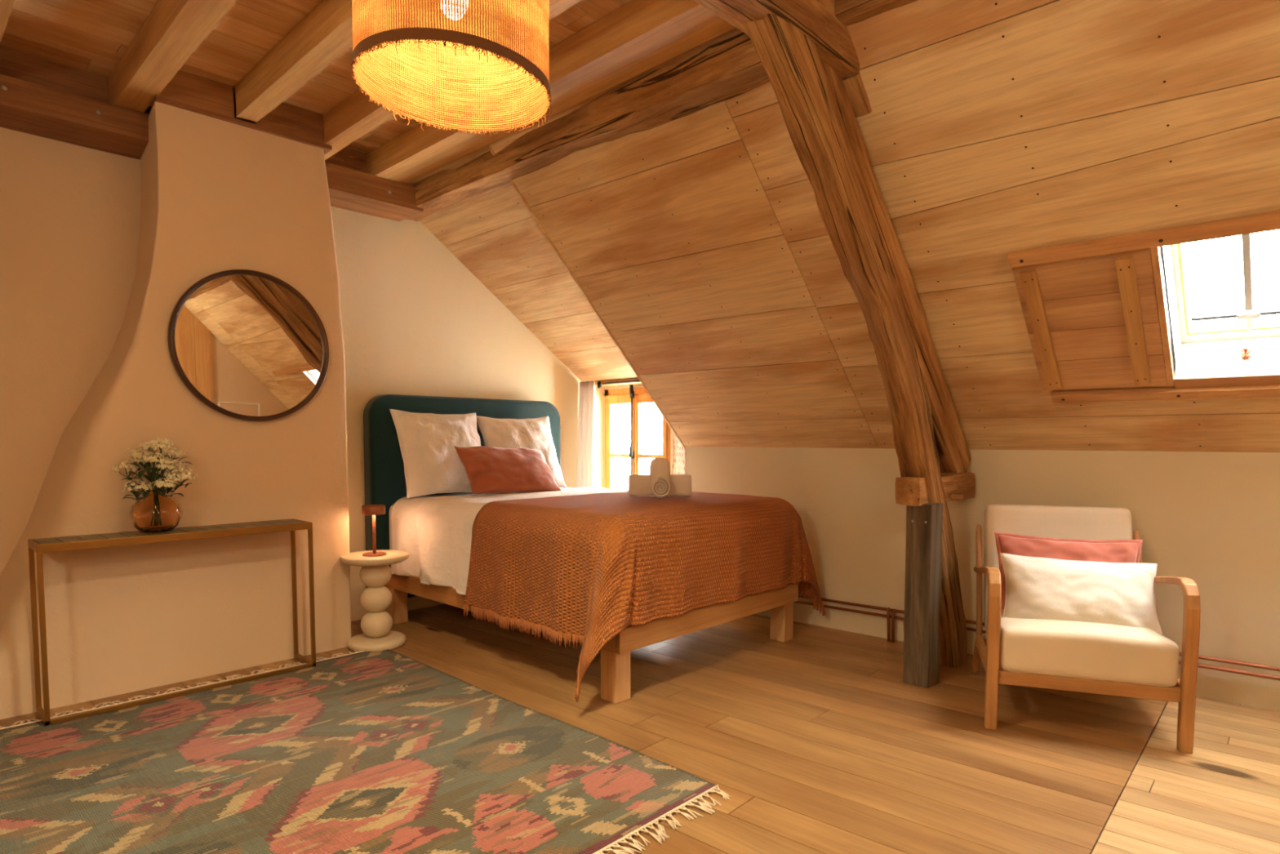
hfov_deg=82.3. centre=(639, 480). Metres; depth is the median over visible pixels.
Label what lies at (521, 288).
ceiling
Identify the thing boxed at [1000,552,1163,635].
cushion
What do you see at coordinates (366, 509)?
table lamp
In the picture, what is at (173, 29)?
joist
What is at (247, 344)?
round mirror
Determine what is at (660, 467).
rolled towel
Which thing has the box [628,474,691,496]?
folded towel
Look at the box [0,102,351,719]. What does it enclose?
chimney breast
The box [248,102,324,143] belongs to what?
beam
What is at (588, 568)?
throw blanket
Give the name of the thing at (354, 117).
joist
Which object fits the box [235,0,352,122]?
joist
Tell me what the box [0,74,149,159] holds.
beam
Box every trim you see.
[487,145,684,447]
[595,377,641,386]
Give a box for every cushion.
[453,445,560,493]
[993,530,1142,611]
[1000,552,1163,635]
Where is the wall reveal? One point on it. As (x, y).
(678, 451)
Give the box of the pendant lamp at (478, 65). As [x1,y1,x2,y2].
[351,0,551,135]
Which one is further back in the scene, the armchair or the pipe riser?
the pipe riser
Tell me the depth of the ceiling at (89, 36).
3.22 m
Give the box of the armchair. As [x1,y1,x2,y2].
[972,503,1200,753]
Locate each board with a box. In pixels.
[0,47,108,103]
[150,95,332,154]
[324,147,366,173]
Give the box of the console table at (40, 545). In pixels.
[27,518,315,725]
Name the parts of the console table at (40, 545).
leg, leg, frame, frame, leg, leg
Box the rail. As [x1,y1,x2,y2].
[596,380,639,388]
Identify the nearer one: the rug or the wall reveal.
the rug
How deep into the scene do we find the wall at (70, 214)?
3.84 m
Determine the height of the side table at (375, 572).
0.529 m
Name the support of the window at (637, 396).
in the wall at (637, 385)
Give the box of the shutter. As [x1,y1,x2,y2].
[1011,248,1167,390]
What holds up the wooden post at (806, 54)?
on the floor
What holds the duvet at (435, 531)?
on the bed
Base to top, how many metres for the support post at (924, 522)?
0.885 m
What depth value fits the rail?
5.93 m
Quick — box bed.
[363,394,798,703]
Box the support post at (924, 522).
[902,502,942,688]
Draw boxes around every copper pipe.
[793,600,1279,679]
[798,594,1279,671]
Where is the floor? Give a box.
[0,604,1279,853]
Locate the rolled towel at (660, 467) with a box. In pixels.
[649,457,671,497]
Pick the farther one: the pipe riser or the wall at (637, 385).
the wall at (637, 385)
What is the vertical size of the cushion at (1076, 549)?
0.388 m
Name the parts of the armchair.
leg, rail, rail, armrest, backrest, seat, rail, rail, armrest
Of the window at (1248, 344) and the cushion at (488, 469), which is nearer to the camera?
the window at (1248, 344)
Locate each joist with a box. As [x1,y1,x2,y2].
[0,0,14,43]
[107,0,236,112]
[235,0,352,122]
[323,0,582,159]
[366,0,735,184]
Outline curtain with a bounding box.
[576,381,595,487]
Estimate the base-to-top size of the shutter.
0.513 m
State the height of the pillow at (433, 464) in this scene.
0.574 m
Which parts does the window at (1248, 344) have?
shutter guide rail, shutter guide rail, sash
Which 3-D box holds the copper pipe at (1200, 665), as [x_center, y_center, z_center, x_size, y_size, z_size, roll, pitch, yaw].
[2.133,0.834,3.759,4.754,0.045,0.017,3,4,41]
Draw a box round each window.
[604,384,671,488]
[1007,210,1279,403]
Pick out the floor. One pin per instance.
(817, 740)
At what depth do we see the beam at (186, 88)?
3.57 m
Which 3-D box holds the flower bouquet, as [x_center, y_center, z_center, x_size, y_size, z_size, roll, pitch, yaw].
[-2.243,0.008,3.380,0.348,0.406,0.292,3,5,44]
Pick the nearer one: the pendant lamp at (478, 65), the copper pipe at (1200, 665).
the pendant lamp at (478, 65)
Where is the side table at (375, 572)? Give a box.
[340,549,408,651]
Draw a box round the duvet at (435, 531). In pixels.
[390,486,628,595]
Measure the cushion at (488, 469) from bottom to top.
0.327 m
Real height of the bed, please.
1.487 m
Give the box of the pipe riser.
[886,607,894,642]
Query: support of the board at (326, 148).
on the chimney breast
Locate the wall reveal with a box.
[672,431,685,474]
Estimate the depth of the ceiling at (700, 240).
3.24 m
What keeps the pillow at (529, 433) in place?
on the duvet at (435, 531)
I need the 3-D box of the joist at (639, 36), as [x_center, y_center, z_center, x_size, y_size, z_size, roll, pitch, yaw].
[-0.602,-1.893,3.647,2.820,0.159,0.224,3,5,44]
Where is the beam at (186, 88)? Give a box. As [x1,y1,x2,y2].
[158,71,235,118]
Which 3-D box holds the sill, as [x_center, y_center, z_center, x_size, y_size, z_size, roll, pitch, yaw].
[2.702,-0.406,2.824,1.039,0.073,0.073,3,4,41]
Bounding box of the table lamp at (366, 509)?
[361,504,386,556]
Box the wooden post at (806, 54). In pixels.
[693,0,975,666]
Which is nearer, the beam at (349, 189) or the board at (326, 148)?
the board at (326, 148)
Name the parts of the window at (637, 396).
sash, sash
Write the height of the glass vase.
0.196 m
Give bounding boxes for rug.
[0,648,730,853]
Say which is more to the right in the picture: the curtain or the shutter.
the shutter
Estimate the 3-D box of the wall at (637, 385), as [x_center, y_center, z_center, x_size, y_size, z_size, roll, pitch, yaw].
[0.198,-0.150,6.081,1.370,2.000,0.250,3,5,44]
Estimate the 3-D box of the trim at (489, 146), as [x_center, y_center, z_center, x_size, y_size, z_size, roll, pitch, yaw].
[-0.233,-1.046,4.717,0.018,1.678,1.758,3,5,44]
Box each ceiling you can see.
[0,0,632,154]
[407,146,637,382]
[441,0,1279,452]
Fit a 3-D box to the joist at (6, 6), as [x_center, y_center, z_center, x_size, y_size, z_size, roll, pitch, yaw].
[-1.945,-1.812,2.249,2.820,0.159,0.145,3,5,44]
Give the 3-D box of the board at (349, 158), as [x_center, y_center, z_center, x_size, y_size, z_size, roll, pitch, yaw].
[-1.826,-1.942,4.449,0.060,0.165,0.315,3,5,44]
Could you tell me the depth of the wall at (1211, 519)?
3.69 m
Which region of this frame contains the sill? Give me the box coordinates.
[1173,368,1279,388]
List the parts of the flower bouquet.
stem, stem, stem, stem, stem, stem, stem, stem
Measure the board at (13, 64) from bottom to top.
0.165 m
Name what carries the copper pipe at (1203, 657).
attached to the wall at (1211, 519)
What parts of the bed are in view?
mattress, leg, headboard, rail, leg, foot rail, leg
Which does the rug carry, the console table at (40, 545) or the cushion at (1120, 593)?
the console table at (40, 545)
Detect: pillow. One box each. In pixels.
[389,408,480,497]
[476,415,566,488]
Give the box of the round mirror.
[167,269,328,421]
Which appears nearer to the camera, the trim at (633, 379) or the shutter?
the shutter
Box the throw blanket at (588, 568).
[463,491,826,702]
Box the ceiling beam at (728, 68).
[405,32,769,221]
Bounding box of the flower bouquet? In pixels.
[111,437,195,500]
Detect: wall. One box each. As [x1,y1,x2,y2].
[0,94,604,621]
[604,384,672,474]
[685,446,1279,711]
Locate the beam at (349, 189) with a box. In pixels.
[324,162,423,221]
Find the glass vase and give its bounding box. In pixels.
[128,488,182,533]
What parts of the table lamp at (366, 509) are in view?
lamp shade, stem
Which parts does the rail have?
rod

